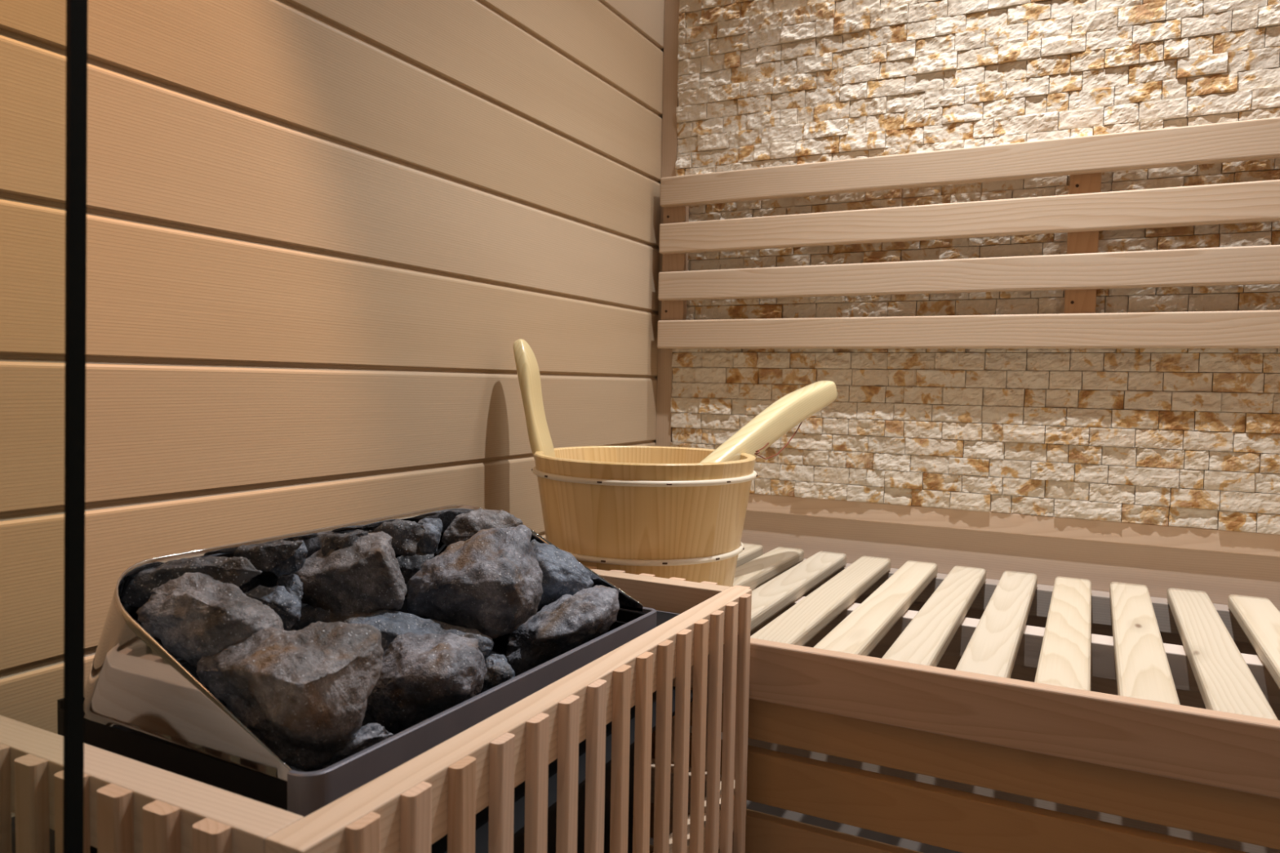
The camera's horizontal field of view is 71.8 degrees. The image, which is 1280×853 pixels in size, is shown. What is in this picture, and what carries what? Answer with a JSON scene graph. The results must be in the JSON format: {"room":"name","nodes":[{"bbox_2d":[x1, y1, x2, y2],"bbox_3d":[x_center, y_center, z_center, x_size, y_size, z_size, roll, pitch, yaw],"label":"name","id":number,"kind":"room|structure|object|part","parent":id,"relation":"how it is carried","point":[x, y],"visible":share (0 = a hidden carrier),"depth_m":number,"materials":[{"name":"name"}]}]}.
{"room":"spa","nodes":[
{"label":"spa","id":0,"kind":"room"},
{"bbox_2d":[62,0,88,852],"bbox_3d":[-0.430,-0.356,0.494,0.457,2.300,0.008,3,3,27],"label":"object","id":1,"kind":"structure","parent":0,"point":[76,131],"depth_m":0.43,"materials":[{"name":"black metal"}]},
{"bbox_2d":[0,0,664,817],"bbox_3d":[-0.437,-0.382,1.009,0.025,2.300,2.120,3,3,27],"label":"wall","id":2,"kind":"structure","parent":0,"point":[322,237],"depth_m":1.06,"materials":[{"name":"beige wood"}]},
{"bbox_2d":[649,800,962,852],"bbox_3d":[0.551,0.840,0.271,2.700,0.030,2.620,3,3,27],"label":"floor","id":3,"kind":"structure","parent":0,"point":[837,826],"depth_m":1.65,"materials":[{"name":"tile"}]},
{"bbox_2d":[11,504,693,852],"bbox_3d":[-0.245,0.440,0.912,0.390,0.676,0.633,3,3,27],"label":"heater","id":4,"kind":"object","parent":3,"relation":"on","point":[144,703],"depth_m":0.73,"materials":[{"name":"stone"}]},
{"bbox_3d":[-0.368,0.128,0.738,0.110,0.041,0.042,1,3,2],"label":"heater stone","id":5,"kind":"part","parent":4,"relation":"part of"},
{"bbox_3d":[-0.344,0.156,0.715,0.132,0.075,0.075,3,3,27],"label":"heater stone","id":6,"kind":"part","parent":4,"relation":"part of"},
{"bbox_3d":[-0.339,0.118,0.812,0.060,0.027,0.031,1,3,1],"label":"heater stone","id":7,"kind":"part","parent":4,"relation":"part of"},
{"bbox_3d":[-0.333,0.166,0.807,0.057,0.041,0.032,3,3,27],"label":"heater stone","id":8,"kind":"part","parent":4,"relation":"part of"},
{"bbox_3d":[-0.328,0.123,0.830,0.033,0.032,0.032,3,3,27],"label":"heater stone","id":9,"kind":"part","parent":4,"relation":"part of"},
{"bbox_3d":[-0.270,0.201,0.683,0.152,0.106,0.119,3,3,27],"label":"heater stone","id":10,"kind":"part","parent":4,"relation":"part of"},
{"bbox_3d":[-0.330,0.154,0.834,0.036,0.031,0.026,3,3,27],"label":"heater stone","id":11,"kind":"part","parent":4,"relation":"part of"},
{"bbox_3d":[-0.299,0.124,0.895,0.048,0.039,0.040,1,3,-8],"label":"heater stone","id":12,"kind":"part","parent":4,"relation":"part of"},
{"bbox_3d":[-0.286,0.148,0.893,0.118,0.083,0.094,3,3,27],"label":"heater stone","id":13,"kind":"part","parent":4,"relation":"part of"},
{"bbox_3d":[-0.221,0.245,0.668,0.058,0.035,0.042,-1,4,-38],"label":"heater stone","id":14,"kind":"part","parent":4,"relation":"part of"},
{"bbox_3d":[-0.243,0.336,0.907,0.390,0.005,0.633,3,3,27],"label":"plate","id":15,"kind":"part","parent":4,"relation":"part of","materials":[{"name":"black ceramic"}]},
{"bbox_3d":[-0.250,0.211,0.873,0.216,0.072,0.078,1,3,5],"label":"heater stone","id":16,"kind":"part","parent":4,"relation":"part of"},
{"bbox_3d":[-0.263,0.119,0.958,0.063,0.039,0.034,1,3,5],"label":"heater stone","id":17,"kind":"part","parent":4,"relation":"part of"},
{"bbox_3d":[-0.253,0.160,0.989,0.045,0.058,0.042,0,3,-23],"label":"heater stone","id":18,"kind":"part","parent":4,"relation":"part of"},
{"bbox_3d":[-0.185,0.227,0.786,0.114,0.088,0.099,3,3,27],"label":"heater stone","id":19,"kind":"part","parent":4,"relation":"part of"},
{"bbox_3d":[-0.241,0.128,1.004,0.038,0.047,0.037,3,3,27],"label":"heater stone","id":20,"kind":"part","parent":4,"relation":"part of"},
{"bbox_3d":[-0.169,0.161,0.936,0.148,0.112,0.131,3,3,27],"label":"heater stone","id":21,"kind":"part","parent":4,"relation":"part of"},
{"bbox_3d":[-0.196,0.128,1.097,0.097,0.053,0.056,0,3,-19],"label":"heater stone","id":22,"kind":"part","parent":4,"relation":"part of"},
{"bbox_3d":[-0.137,0.237,0.843,0.038,0.039,0.039,3,3,27],"label":"heater stone","id":23,"kind":"part","parent":4,"relation":"part of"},
{"bbox_3d":[-0.105,0.176,1.059,0.103,0.080,0.078,3,3,27],"label":"heater stone","id":24,"kind":"part","parent":4,"relation":"part of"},
{"bbox_3d":[-0.088,0.226,0.981,0.123,0.095,0.118,0,3,-27],"label":"heater stone","id":25,"kind":"part","parent":4,"relation":"part of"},
{"bbox_2d":[0,565,751,852],"bbox_3d":[-0.236,0.482,0.908,0.490,0.553,0.727,3,3,27],"label":"guard","id":26,"kind":"object","parent":3,"relation":"on","point":[131,806],"visible":0.77,"depth_m":0.67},
{"bbox_3d":[-0.402,0.240,0.604,0.452,0.046,0.028,3,3,27],"label":"rail","id":27,"kind":"part","parent":26,"relation":"part of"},
{"bbox_3d":[-0.034,0.238,0.795,0.028,0.046,0.705,3,3,27],"label":"rail","id":28,"kind":"part","parent":26,"relation":"part of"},
{"bbox_3d":[-0.094,0.216,1.205,0.452,0.046,0.028,3,3,27],"label":"rail","id":29,"kind":"part","parent":26,"relation":"part of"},
{"bbox_3d":[-0.099,0.459,1.218,0.452,0.046,0.028,3,3,27],"label":"rail","id":30,"kind":"part","parent":26,"relation":"part of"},
{"bbox_3d":[-0.039,0.480,0.807,0.028,0.046,0.705,3,3,27],"label":"rail","id":31,"kind":"part","parent":26,"relation":"part of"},
{"bbox_2d":[649,542,1279,852],"bbox_3d":[0.650,0.527,1.264,1.750,0.501,0.700,3,3,27],"label":"bench","id":32,"kind":"object","parent":3,"relation":"on","point":[1139,753],"visible":0.5,"depth_m":1.07,"materials":[{"name":"beige wood"}]},
{"bbox_2d":[513,338,757,586],"bbox_3d":[0.007,0.063,1.361,0.345,0.392,0.344,-1,4,-36],"label":"bucket","id":33,"kind":"object","parent":32,"relation":"on","point":[662,512],"visible":0.91,"depth_m":1.23,"materials":[{"name":"brown wood"}]},
{"bbox_3d":[-0.168,-0.025,1.399,0.067,0.226,0.064,2,3,12],"label":"handle","id":34,"kind":"part","parent":33,"relation":"part of","materials":[{"name":"brown wood"}]},
{"bbox_2d":[699,380,837,462],"bbox_3d":[0.191,0.043,1.434,0.489,0.242,0.097,-2,4,-43],"label":"ladle","id":35,"kind":"object","parent":33,"relation":"in","point":[792,409],"visible":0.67,"depth_m":1.47,"materials":[{"name":"brown wood"}]},
{"bbox_3d":[0.227,0.017,1.467,0.029,0.067,0.232,3,3,27],"label":"hanging cord","id":36,"kind":"part","parent":35,"relation":"part of","materials":[{"name":"brown leather"}]},
{"bbox_2d":[670,0,1279,852],"bbox_3d":[0.827,-0.384,1.532,1.750,2.300,0.058,3,3,27],"label":"wall","id":37,"kind":"structure","parent":0,"point":[1190,437],"depth_m":1.62,"materials":[{"name":"stone"}]},
{"bbox_2d":[655,0,679,446],"bbox_3d":[0.070,-0.718,1.906,0.036,1.699,0.023,3,3,27],"label":"trim","id":38,"kind":"structure","parent":37,"relation":"attached to","point":[670,99],"depth_m":1.90,"materials":[{"name":"brown wood"}]},
{"bbox_2d":[657,117,1279,348],"bbox_3d":[0.808,-0.312,1.502,1.711,0.358,0.046,3,3,27],"label":"backrest","id":39,"kind":"object","parent":37,"relation":"attached to","point":[1086,211],"visible":1,"depth_m":1.57,"materials":[{"name":"beige wood"}]},
{"bbox_3d":[0.801,-0.162,1.499,1.708,0.059,0.024,3,3,27],"label":"rail","id":40,"kind":"part","parent":39,"relation":"part of","materials":[{"name":"beige wood"}]},
{"bbox_3d":[0.803,-0.264,1.494,1.708,0.060,0.024,3,3,27],"label":"rail","id":41,"kind":"part","parent":39,"relation":"part of","materials":[{"name":"beige wood"}]},
{"bbox_3d":[0.805,-0.363,1.489,1.708,0.062,0.024,3,3,27],"label":"rail","id":42,"kind":"part","parent":39,"relation":"part of","materials":[{"name":"beige wood"}]},
{"bbox_3d":[0.807,-0.461,1.484,1.708,0.060,0.024,3,3,27],"label":"rail","id":43,"kind":"part","parent":39,"relation":"part of","materials":[{"name":"beige wood"}]},
{"bbox_3d":[0.813,0.479,1.579,1.750,0.570,0.012,3,3,27],"label":"panel","id":44,"kind":"part","parent":37,"relation":"part of","materials":[{"name":"beige wood"}]},
{"bbox_2d":[746,493,1279,557],"bbox_3d":[0.813,0.183,1.554,1.750,0.037,0.013,3,3,27],"label":"trim","id":45,"kind":"structure","parent":37,"relation":"attached to","point":[1130,533],"depth_m":1.60,"materials":[{"name":"beige wood"}]}
]}

